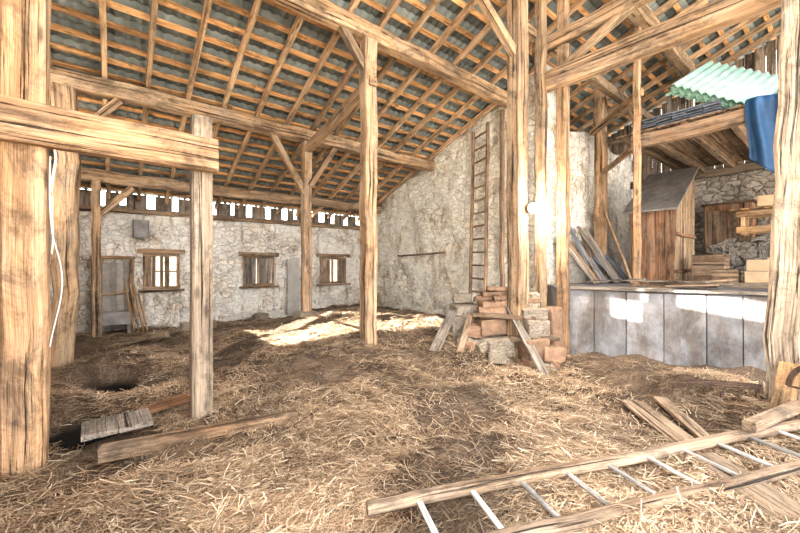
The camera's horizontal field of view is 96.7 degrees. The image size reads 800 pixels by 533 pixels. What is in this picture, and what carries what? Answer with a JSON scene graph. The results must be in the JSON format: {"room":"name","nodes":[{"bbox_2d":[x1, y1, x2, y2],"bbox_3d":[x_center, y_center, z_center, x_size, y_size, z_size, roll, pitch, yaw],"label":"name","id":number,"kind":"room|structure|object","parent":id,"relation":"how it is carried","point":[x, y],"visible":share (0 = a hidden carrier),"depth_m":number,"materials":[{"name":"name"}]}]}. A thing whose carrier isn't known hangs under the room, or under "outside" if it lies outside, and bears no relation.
{"room":"farm building","nodes":[
{"label":"farm building","id":0,"kind":"room"},
{"bbox_2d":[50,210,359,333],"bbox_3d":[-4.870,0.410,11.169,9.400,3.580,0.513,0,0,-38],"label":"wall","id":1,"kind":"structure","parent":0,"point":[230,302],"depth_m":10.64,"materials":[{"name":"stone"}]},
{"bbox_2d":[90,255,134,331],"bbox_3d":[-7.139,0.691,8.862,0.880,1.918,0.125,0,0,-38],"label":"door","id":2,"kind":"structure","parent":1,"relation":"in","point":[112,292],"depth_m":8.92,"materials":[{"name":"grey wood"}]},
{"bbox_2d":[133,219,148,237],"bbox_3d":[-6.743,-0.975,9.265,0.344,0.450,0.226,0,0,-38],"label":"electrical box","id":3,"kind":"object","parent":1,"relation":"attached to","point":[140,227],"visible":1,"depth_m":9.18,"materials":[{"name":"metal"}]},
{"bbox_2d":[137,249,184,292],"bbox_3d":[-6.486,0.105,9.697,1.080,1.158,0.284,0,0,-38],"label":"window","id":4,"kind":"structure","parent":1,"relation":"in","point":[160,271],"depth_m":9.73,"materials":[{"name":"brown wood"}]},
{"bbox_2d":[79,205,359,229],"bbox_3d":[-4.822,-1.439,11.027,8.700,0.116,0.200,0,0,-38],"label":"beam","id":5,"kind":"structure","parent":1,"relation":"on","point":[81,207],"depth_m":10.61,"materials":[{"name":"brown wood"}]},
{"bbox_2d":[238,252,278,288],"bbox_3d":[-4.471,0.116,11.292,1.220,1.131,0.282,0,0,-38],"label":"window","id":6,"kind":"structure","parent":1,"relation":"in","point":[258,267],"depth_m":11.31,"materials":[{"name":"brown wood"}]},
{"bbox_2d":[287,259,299,313],"bbox_3d":[-3.540,0.650,11.832,0.436,1.800,0.062,0,0,-38],"label":"door","id":7,"kind":"structure","parent":1,"relation":"in","point":[293,265],"depth_m":11.80,"materials":[{"name":"grey wood"}]},
{"bbox_2d":[316,253,350,285],"bbox_3d":[-2.415,0.116,12.917,1.340,1.144,0.278,0,0,-38],"label":"window","id":8,"kind":"structure","parent":1,"relation":"in","point":[332,269],"depth_m":12.96,"materials":[{"name":"brown wood"}]},
{"bbox_2d":[0,304,799,532],"bbox_3d":[-0.234,1.746,5.104,9.360,1.594,15.300,0,0,-38],"label":"floor","id":9,"kind":"structure","parent":0,"point":[118,377],"depth_m":4.14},
{"bbox_2d":[0,0,51,479],"bbox_3d":[-3.067,-1.268,2.917,0.303,6.064,0.296,0,0,-38],"label":"timber post","id":10,"kind":"object","parent":9,"relation":"on","point":[25,25],"visible":0.84,"depth_m":2.82,"materials":[{"name":"brown wood"}]},
{"bbox_2d":[49,156,62,346],"bbox_3d":[-2.818,-0.125,2.909,0.094,1.551,0.033,0,0,-10],"label":"cable","id":11,"kind":"object","parent":10,"relation":"attached to","point":[49,156],"visible":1,"depth_m":2.90,"materials":[{"name":"white plastic"}]},
{"bbox_2d":[0,95,218,173],"bbox_3d":[-2.490,-1.134,3.193,1.554,0.337,0.128,0,0,-40],"label":"cross beam","id":12,"kind":"structure","parent":10,"relation":"attached to","point":[25,122],"depth_m":3.06,"materials":[{"name":"brown wood"}]},
{"bbox_2d":[50,81,81,367],"bbox_3d":[-5.375,-0.628,5.697,0.407,4.644,0.347,0,0,-38],"label":"timber post","id":13,"kind":"object","parent":9,"relation":"on","point":[66,174],"visible":0.68,"depth_m":5.60,"materials":[{"name":"brown wood"}]},
{"bbox_2d":[94,98,122,116],"bbox_3d":[-5.119,-2.375,5.901,0.828,1.016,0.135,0,0,-38],"label":"brace","id":14,"kind":"object","parent":13,"relation":"attached to","point":[114,104],"visible":0.4,"depth_m":6.00,"materials":[{"name":"brown wood"}]},
{"bbox_2d":[50,66,434,170],"bbox_3d":[-2.449,-2.997,8.006,8.680,0.304,0.298,0,0,-38],"label":"beam","id":15,"kind":"structure","parent":13,"relation":"on","point":[88,85],"depth_m":6.82,"materials":[{"name":"brown wood"}]},
{"bbox_2d":[91,180,101,336],"bbox_3d":[-6.817,-0.106,7.991,0.188,3.612,0.180,0,0,-38],"label":"timber post","id":16,"kind":"object","parent":9,"relation":"on","point":[96,220],"visible":0.94,"depth_m":7.93,"materials":[{"name":"brown wood"}]},
{"bbox_2d":[101,186,134,216],"bbox_3d":[-6.567,-1.477,8.190,0.757,0.840,0.137,0,0,-38],"label":"brace","id":17,"kind":"object","parent":16,"relation":"attached to","point":[120,197],"visible":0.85,"depth_m":8.17,"materials":[{"name":"brown wood"}]},
{"bbox_2d":[101,310,131,333],"bbox_3d":[-6.874,1.365,8.591,0.636,0.570,0.427,0,0,-38],"label":"trough","id":18,"kind":"object","parent":9,"relation":"on","point":[109,318],"visible":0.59,"depth_m":8.46,"materials":[{"name":"stone"}]},
{"bbox_2d":[123,277,147,330],"bbox_3d":[-6.630,0.933,8.994,0.706,1.352,0.294,0,0,24],"label":"poles","id":19,"kind":"object","parent":9,"relation":"on","point":[130,285],"visible":0.98,"depth_m":8.96,"materials":[{"name":"orange wood"}]},
{"bbox_2d":[132,330,169,343],"bbox_3d":[-4.997,1.422,7.144,0.808,0.294,0.107,0,0,12],"label":"lying timber","id":20,"kind":"object","parent":9,"relation":"on","point":[163,334],"visible":0.96,"depth_m":7.09,"materials":[{"name":"brown wood"}]},
{"bbox_2d":[135,394,189,413],"bbox_3d":[-2.592,1.516,3.915,0.203,0.061,0.480,0,0,36],"label":"plank","id":21,"kind":"object","parent":9,"relation":"on","point":[157,406],"depth_m":3.90,"materials":[{"name":"red wood"}]},
{"bbox_2d":[98,409,296,463],"bbox_3d":[-1.768,1.535,3.287,1.581,0.145,0.132,0,0,-26],"label":"lying timber","id":22,"kind":"object","parent":9,"relation":"on","point":[107,452],"visible":0.84,"depth_m":3.15,"materials":[{"name":"brown wood"}]},
{"bbox_2d":[189,113,212,422],"bbox_3d":[-2.094,0.047,3.750,0.198,3.215,0.198,0,0,-38],"label":"timber post","id":23,"kind":"object","parent":9,"relation":"on","point":[200,183],"visible":0.84,"depth_m":3.67,"materials":[{"name":"brown wood"}]},
{"bbox_2d":[179,313,267,330],"bbox_3d":[-4.595,1.465,9.461,0.474,0.364,2.897,0,0,18],"label":"stones","id":24,"kind":"object","parent":9,"relation":"on","point":[182,325],"visible":0.34,"depth_m":8.99},
{"bbox_2d":[293,310,319,318],"bbox_3d":[-2.165,1.139,8.228,0.482,0.244,0.495,0,0,-38],"label":"footing","id":25,"kind":"object","parent":9,"relation":"on","point":[298,314],"visible":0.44,"depth_m":8.06,"materials":[{"name":"grey stone"}]},
{"bbox_2d":[300,141,311,311],"bbox_3d":[-2.166,-0.901,8.229,0.231,3.933,0.228,0,0,-38],"label":"timber post","id":26,"kind":"object","parent":25,"relation":"on","point":[306,157],"visible":0.88,"depth_m":8.15,"materials":[{"name":"brown wood"}]},
{"bbox_2d":[269,134,303,193],"bbox_3d":[-2.475,-2.276,7.990,0.893,1.330,0.132,0,0,-38],"label":"brace","id":27,"kind":"object","parent":26,"relation":"attached to","point":[275,139],"visible":0.81,"depth_m":7.91,"materials":[{"name":"brown wood"}]},
{"bbox_2d":[308,148,337,187],"bbox_3d":[-1.835,-2.374,8.458,0.817,1.129,0.126,0,0,-43],"label":"brace","id":28,"kind":"object","parent":26,"relation":"attached to","point":[316,175],"visible":0.81,"depth_m":8.39,"materials":[{"name":"brown wood"}]},
{"bbox_2d":[359,36,377,345],"bbox_3d":[-0.534,-1.223,6.050,0.262,5.211,0.253,0,0,-38],"label":"timber post","id":29,"kind":"object","parent":9,"relation":"on","point":[368,45],"visible":0.94,"depth_m":5.95,"materials":[{"name":"brown wood"}]},
{"bbox_2d":[305,74,377,152],"bbox_3d":[-1.310,-2.900,7.121,0.172,0.615,2.929,0,0,-37],"label":"tie beam","id":30,"kind":"structure","parent":29,"relation":"attached to","point":[352,101],"depth_m":6.92,"materials":[{"name":"brown wood"}]},
{"bbox_2d":[338,25,363,71],"bbox_3d":[-0.776,-3.622,5.859,0.726,0.836,0.128,0,0,-38],"label":"brace","id":31,"kind":"object","parent":29,"relation":"attached to","point":[345,33],"visible":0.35,"depth_m":5.82,"materials":[{"name":"brown wood"}]},
{"bbox_2d":[272,0,506,107],"bbox_3d":[-0.764,-3.961,5.873,8.680,0.296,0.277,0,0,-38],"label":"beam","id":32,"kind":"structure","parent":29,"relation":"on","point":[324,12],"depth_m":6.31,"materials":[{"name":"brown wood"}]},
{"bbox_2d":[0,302,799,532],"bbox_3d":[-0.691,1.345,5.806,8.600,0.947,13.152,0,0,-38],"label":"hay","id":33,"kind":"object","parent":9,"relation":"on","point":[226,510],"visible":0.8,"depth_m":2.79,"materials":[{"name":"plant"}]},
{"bbox_2d":[81,408,153,441],"bbox_3d":[-2.666,1.482,3.361,0.535,0.054,0.433,0,0,-38],"label":"wooden pallet","id":34,"kind":"object","parent":33,"relation":"on","point":[137,419],"visible":1,"depth_m":3.30,"materials":[{"name":"grey wood"}]},
{"bbox_2d":[670,377,762,401],"bbox_3d":[3.588,1.395,4.050,0.884,0.199,0.330,0,0,27],"label":"harrow","id":35,"kind":"object","parent":33,"relation":"on","point":[757,387],"visible":0.86,"depth_m":4.00,"materials":[{"name":"brown wood"}]},
{"bbox_2d":[429,310,456,352],"bbox_3d":[0.746,1.083,6.037,0.172,0.598,0.769,0,0,32],"label":"plank","id":36,"kind":"object","parent":9,"relation":"on","point":[450,316],"visible":0.92,"depth_m":5.99,"materials":[{"name":"grey wood"}]},
{"bbox_2d":[457,315,472,352],"bbox_3d":[1.085,1.111,5.928,0.101,0.535,0.625,0,0,28],"label":"plank","id":37,"kind":"object","parent":9,"relation":"on","point":[462,342],"visible":0.81,"depth_m":5.89,"materials":[{"name":"brown wood"}]},
{"bbox_2d":[469,122,489,300],"bbox_3d":[1.985,-1.034,8.981,0.309,5.136,0.612,0,0,-38],"label":"wooden ladder","id":38,"kind":"object","parent":9,"relation":"on","point":[473,150],"visible":0.8,"depth_m":8.95,"materials":[{"name":"brown wood"}]},
{"bbox_2d":[437,286,566,370],"bbox_3d":[1.666,1.018,6.090,1.656,1.360,1.991,0,0,-38],"label":"pile","id":39,"kind":"object","parent":9,"relation":"on","point":[543,325],"visible":0.76,"depth_m":5.86,"materials":[{"name":"brown stone"}]},
{"bbox_2d":[499,109,504,286],"bbox_3d":[2.408,-1.100,8.405,0.116,5.200,0.114,0,0,-38],"label":"timber post","id":40,"kind":"object","parent":9,"relation":"on","point":[502,111],"visible":0.73,"depth_m":8.37,"materials":[{"name":"brown wood"}]},
{"bbox_2d":[506,0,528,362],"bbox_3d":[1.991,-1.511,6.032,0.297,6.222,0.293,0,0,-38],"label":"timber post","id":41,"kind":"object","parent":9,"relation":"on","point":[517,10],"visible":0.89,"depth_m":5.92,"materials":[{"name":"brown wood"}]},
{"bbox_2d":[476,0,515,57],"bbox_3d":[1.491,-3.977,5.698,1.286,1.067,0.135,0,0,-33],"label":"brace","id":42,"kind":"object","parent":41,"relation":"attached to","point":[486,6],"visible":0.77,"depth_m":5.72,"materials":[{"name":"brown wood"}]},
{"bbox_2d":[525,203,537,212],"bbox_3d":[2.192,-0.970,5.905,0.160,0.156,0.190,0,0,-38],"label":"wall lamp","id":43,"kind":"object","parent":41,"relation":"attached to","point":[532,207],"visible":1,"depth_m":5.85,"materials":[{"name":"metal"}]},
{"bbox_2d":[505,306,549,375],"bbox_3d":[2.000,1.146,5.668,0.159,0.962,0.890,0,0,-20],"label":"plank","id":44,"kind":"object","parent":9,"relation":"on","point":[537,361],"visible":0.71,"depth_m":5.55,"materials":[{"name":"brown wood"}]},
{"bbox_2d":[534,0,547,306],"bbox_3d":[2.487,-1.522,6.296,0.190,6.270,0.187,0,0,-38],"label":"timber post","id":45,"kind":"object","parent":9,"relation":"on","point":[540,7],"visible":0.8,"depth_m":6.23,"materials":[{"name":"brown wood"}]},
{"bbox_2d":[528,21,653,119],"bbox_3d":[4.777,-4.121,8.231,7.100,0.218,0.178,0,0,-38],"label":"tie beam","id":46,"kind":"structure","parent":45,"relation":"attached to","point":[598,81],"depth_m":7.96,"materials":[{"name":"brown wood"}]},
{"bbox_2d":[556,0,570,353],"bbox_3d":[2.853,-1.555,6.228,0.201,6.401,0.198,0,0,-38],"label":"timber post","id":47,"kind":"object","parent":9,"relation":"on","point":[563,6],"visible":0.78,"depth_m":6.17,"materials":[{"name":"brown wood"}]},
{"bbox_2d":[532,0,654,57],"bbox_3d":[3.716,-3.950,4.973,0.198,0.238,4.000,0,0,-38],"label":"tie beam","id":48,"kind":"structure","parent":47,"relation":"attached to","point":[596,19],"depth_m":5.74,"materials":[{"name":"brown wood"}]},
{"bbox_2d":[559,6,635,65],"bbox_3d":[3.122,-3.654,5.717,0.112,0.609,1.152,0,0,-38],"label":"brace","id":49,"kind":"object","parent":47,"relation":"attached to","point":[617,18],"visible":0.68,"depth_m":5.62,"materials":[{"name":"brown wood"}]},
{"bbox_2d":[545,0,780,92],"bbox_3d":[3.562,-3.243,5.170,0.265,0.406,3.308,0,0,-38],"label":"tie beam","id":50,"kind":"structure","parent":47,"relation":"attached to","point":[713,16],"depth_m":4.95,"materials":[{"name":"brown wood"}]},
{"bbox_2d":[366,419,799,532],"bbox_3d":[2.038,1.437,2.534,4.682,0.150,0.522,0,0,-15],"label":"wooden ladder","id":51,"kind":"object","parent":9,"relation":"on","point":[574,522],"visible":0.94,"depth_m":2.33,"materials":[{"name":"brown wood"}]},
{"bbox_2d":[742,400,799,432],"bbox_3d":[3.335,1.317,3.159,1.076,0.101,0.097,0,0,-27],"label":"timber offcut","id":52,"kind":"object","parent":51,"relation":"on","point":[760,421],"visible":1,"depth_m":3.06,"materials":[{"name":"brown wood"}]},
{"bbox_2d":[547,281,767,362],"bbox_3d":[6.858,1.150,6.467,6.120,1.500,6.650,0,0,-38],"label":"platform","id":53,"kind":"object","parent":9,"relation":"on","point":[611,283],"visible":0.07,"depth_m":6.19,"materials":[{"name":"wood"}]},
{"bbox_2d":[569,226,628,283],"bbox_3d":[4.652,-0.295,8.382,2.217,1.375,0.806,0,0,-38],"label":"stack","id":54,"kind":"object","parent":53,"relation":"on","point":[602,264],"visible":0.85,"depth_m":8.30,"materials":[{"name":"grey wood"}]},
{"bbox_2d":[593,88,607,273],"bbox_3d":[5.037,-2.051,8.947,0.272,4.862,0.267,0,0,-38],"label":"timber post","id":55,"kind":"object","parent":53,"relation":"on","point":[600,99],"visible":0.73,"depth_m":8.86,"materials":[{"name":"brown wood"}]},
{"bbox_2d":[589,89,643,135],"bbox_3d":[4.804,-3.401,8.033,0.129,0.156,2.157,0,0,6],"label":"tie beam","id":56,"kind":"structure","parent":55,"relation":"attached to","point":[628,102],"depth_m":7.88,"materials":[{"name":"brown wood"}]},
{"bbox_2d":[603,209,632,283],"bbox_3d":[4.981,-0.520,8.172,0.058,1.795,1.163,0,0,3],"label":"leaning pole","id":57,"kind":"object","parent":53,"relation":"on","point":[604,210],"visible":0.97,"depth_m":8.11,"materials":[{"name":"brown wood"}]},
{"bbox_2d":[633,26,641,284],"bbox_3d":[4.664,-2.154,6.999,0.135,5.067,0.135,0,0,-38],"label":"timber post","id":58,"kind":"object","parent":53,"relation":"on","point":[637,237],"visible":0.88,"depth_m":6.96,"materials":[{"name":"brown wood"}]},
{"bbox_2d":[602,146,632,173],"bbox_3d":[4.862,-2.351,7.962,0.104,0.111,1.940,0,0,12],"label":"diagonal brace","id":59,"kind":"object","parent":58,"relation":"attached to","point":[629,151],"depth_m":7.83,"materials":[{"name":"brown wood"}]},
{"bbox_2d":[547,286,767,370],"bbox_3d":[4.827,1.100,4.842,1.157,1.401,6.621,0,0,-38],"label":"panels","id":60,"kind":"object","parent":53,"relation":"attached to","point":[735,323],"visible":0.49,"depth_m":5.45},
{"bbox_2d":[570,286,767,294],"bbox_3d":[3.994,0.371,5.575,2.715,0.053,0.179,0,0,35],"label":"plank","id":61,"kind":"object","parent":60,"relation":"on","point":[571,287],"visible":0.8,"depth_m":5.36,"materials":[{"name":"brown wood"}]},
{"bbox_2d":[622,166,698,283],"bbox_3d":[6.176,-1.005,8.414,1.724,2.810,1.050,0,0,-38],"label":"wooden shed","id":62,"kind":"object","parent":53,"relation":"on","point":[667,198],"visible":0.73,"depth_m":8.04,"materials":[{"name":"wood"}]},
{"bbox_2d":[586,278,767,289],"bbox_3d":[5.138,0.298,5.847,3.698,0.193,1.827,0,0,31],"label":"pile","id":63,"kind":"object","parent":53,"relation":"on","point":[663,283],"visible":0.84,"depth_m":6.08,"materials":[{"name":"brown wood"}]},
{"bbox_2d":[692,254,742,284],"bbox_3d":[6.501,0.065,7.306,1.063,0.630,0.812,0,0,-38],"label":"stack","id":64,"kind":"object","parent":53,"relation":"on","point":[704,267],"visible":0.84,"depth_m":7.36,"materials":[{"name":"brown wood"}]},
{"bbox_2d":[701,199,756,267],"bbox_3d":[8.300,-0.598,8.976,0.587,1.996,1.000,0,0,-38],"label":"wooden door","id":65,"kind":"structure","parent":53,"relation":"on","point":[720,223],"depth_m":8.87,"materials":[{"name":"red wood"}]},
{"bbox_2d":[705,236,770,284],"bbox_3d":[7.839,-0.112,7.667,1.309,1.136,2.205,0,0,-38],"label":"stone pile","id":66,"kind":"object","parent":53,"relation":"on","point":[757,248],"depth_m":8.01,"materials":[{"name":"stone"}]},
{"bbox_2d":[729,206,772,235],"bbox_3d":[8.127,-1.003,7.781,0.600,0.587,1.310,0,0,-38],"label":"wooden pallet","id":67,"kind":"object","parent":66,"relation":"on","point":[745,214],"visible":0.65,"depth_m":7.90,"materials":[{"name":"orange wood"}]},
{"bbox_2d":[744,194,773,284],"bbox_3d":[7.514,-0.618,6.925,2.336,2.015,0.950,0,0,-38],"label":"cardboard boxes","id":68,"kind":"object","parent":53,"relation":"on","point":[757,271],"visible":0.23,"depth_m":6.46},
{"bbox_2d":[620,400,714,453],"bbox_3d":[2.552,1.551,3.402,0.242,0.038,1.388,0,0,9],"label":"plank","id":69,"kind":"object","parent":9,"relation":"on","point":[649,415],"depth_m":3.53,"materials":[{"name":"brown wood"}]},
{"bbox_2d":[653,396,719,447],"bbox_3d":[2.847,1.529,3.581,0.135,0.081,1.013,0,0,14],"label":"plank","id":70,"kind":"object","parent":9,"relation":"on","point":[695,429],"depth_m":3.57,"materials":[{"name":"brown wood"}]},
{"bbox_2d":[680,453,799,532],"bbox_3d":[2.316,1.474,2.226,0.307,0.107,0.964,0,0,-7],"label":"planks","id":71,"kind":"object","parent":9,"relation":"on","point":[765,494],"depth_m":2.27,"materials":[{"name":"brown wood"}]},
{"bbox_2d":[763,0,799,400],"bbox_3d":[4.140,-2.077,3.698,0.334,7.236,0.499,0,0,-38],"label":"timber post","id":72,"kind":"object","parent":9,"relation":"on","point":[781,330],"visible":0.91,"depth_m":3.67,"materials":[{"name":"brown wood"}]},
{"bbox_2d":[770,361,799,421],"bbox_3d":[3.808,1.242,3.521,0.376,0.537,0.166,0,0,-31],"label":"plank","id":73,"kind":"object","parent":9,"relation":"on","point":[782,394],"visible":0.64,"depth_m":3.54,"materials":[{"name":"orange wood"}]},
{"bbox_2d":[785,366,799,400],"bbox_3d":[3.945,1.180,3.268,0.221,0.585,0.569,0,0,-38],"label":"wheel","id":74,"kind":"object","parent":9,"relation":"on","point":[791,376],"visible":0.67,"depth_m":3.49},
{"bbox_2d":[49,0,780,216],"bbox_3d":[1.282,-4.286,7.522,15.592,4.741,13.486,0,0,-38],"label":"roof tiles","id":75,"kind":"structure","parent":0,"point":[448,9],"depth_m":6.97,"materials":[{"name":"grey tile"}]},
{"bbox_2d":[50,0,780,222],"bbox_3d":[0.995,-4.130,7.360,13.814,4.861,13.565,0,0,-38],"label":"roof","id":76,"kind":"structure","parent":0,"point":[433,4],"depth_m":7.90,"materials":[{"name":"brown wood"}]},
{"bbox_2d":[79,189,359,226],"bbox_3d":[-4.765,-1.635,11.325,9.171,0.570,0.036,0,0,-38],"label":"boards","id":77,"kind":"object","parent":76,"relation":"attached to","point":[224,210],"visible":0.3,"depth_m":10.76,"materials":[{"name":"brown wood"}]},
{"bbox_2d":[358,64,555,315],"bbox_3d":[0.932,-1.173,11.070,0.614,6.747,7.820,0,0,-38],"label":"wall","id":78,"kind":"structure","parent":0,"point":[430,212],"depth_m":10.09,"materials":[{"name":"beige stone"}]},
{"bbox_2d":[397,252,444,256],"bbox_3d":[0.598,-0.375,11.049,0.053,0.105,2.201,0,0,-38],"label":"batten","id":79,"kind":"object","parent":78,"relation":"attached to","point":[434,252],"depth_m":10.94,"materials":[{"name":"brown wood"}]},
{"bbox_2d":[556,132,632,283],"bbox_3d":[5.275,-0.635,9.779,4.600,5.670,0.490,0,0,-38],"label":"wall","id":80,"kind":"structure","parent":0,"point":[581,144],"depth_m":9.26,"materials":[{"name":"paint"}]},
{"bbox_2d":[616,104,750,172],"bbox_3d":[7.723,-2.536,6.765,4.292,0.333,5.044,0,0,-38],"label":"loft","id":81,"kind":"structure","parent":0,"point":[719,137],"depth_m":7.39,"materials":[{"name":"brown wood"}]},
{"bbox_2d":[617,86,643,130],"bbox_3d":[5.248,-3.400,7.997,0.399,1.423,0.605,0,0,-38],"label":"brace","id":82,"kind":"object","parent":81,"relation":"on","point":[623,94],"visible":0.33,"depth_m":8.05,"materials":[{"name":"brown wood"}]},
{"bbox_2d":[642,99,726,129],"bbox_3d":[5.674,-2.857,7.079,0.924,0.283,1.214,0,0,-38],"label":"slate tiles","id":83,"kind":"structure","parent":81,"relation":"on","point":[697,110],"depth_m":6.78,"materials":[{"name":"grey stone"}]},
{"bbox_2d":[667,95,701,112],"bbox_3d":[6.355,-3.408,7.027,1.410,1.417,1.444,0,0,-38],"label":"bearer","id":84,"kind":"object","parent":81,"relation":"on","point":[669,98],"visible":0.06,"depth_m":7.13,"materials":[{"name":"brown wood"}]},
{"bbox_2d":[665,60,777,108],"bbox_3d":[6.341,-3.483,6.907,1.970,1.790,1.291,0,0,-28],"label":"stack","id":85,"kind":"object","parent":84,"relation":"on","point":[712,81],"visible":0.84,"depth_m":6.77,"materials":[{"name":"green plastic"}]},
{"bbox_2d":[745,93,777,172],"bbox_3d":[6.076,-2.000,5.626,0.590,1.520,0.870,0,0,-38],"label":"tarpaulin","id":86,"kind":"object","parent":81,"relation":"on","point":[760,111],"visible":0.6,"depth_m":5.65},
{"bbox_2d":[607,35,779,198],"bbox_3d":[6.948,-4.361,11.336,0.256,5.245,15.181,0,0,-38],"label":"planks","id":87,"kind":"object","parent":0,"point":[763,59],"depth_m":9.51,"materials":[{"name":"brown wood"}]},
{"bbox_2d":[694,169,774,254],"bbox_3d":[7.141,-0.100,11.438,0.614,4.600,15.100,0,0,-38],"label":"wall","id":88,"kind":"structure","parent":0,"point":[752,184],"depth_m":9.31,"materials":[{"name":"grey stone"}]},
{"bbox_3d":[-4.962,-1.836,4.186,0.040,7.472,10.736,0,0,-38],"label":"wall","id":89,"kind":"structure","parent":0,"visible":0},
{"bbox_2d":[51,163,381,213],"bbox_3d":[-4.123,-2.032,10.126,8.680,0.296,0.258,0,0,-38],"label":"beam","id":90,"kind":"structure","parent":89,"relation":"attached to","point":[87,174],"depth_m":9.38,"materials":[{"name":"brown wood"}]},
{"bbox_2d":[627,5,696,76],"bbox_3d":[2.846,-4.851,5.432,13.800,0.297,0.266,0,0,-38],"label":"beam","id":91,"kind":"structure","parent":89,"relation":"attached to","point":[643,16],"depth_m":7.83,"materials":[{"name":"brown wood"}]}
]}

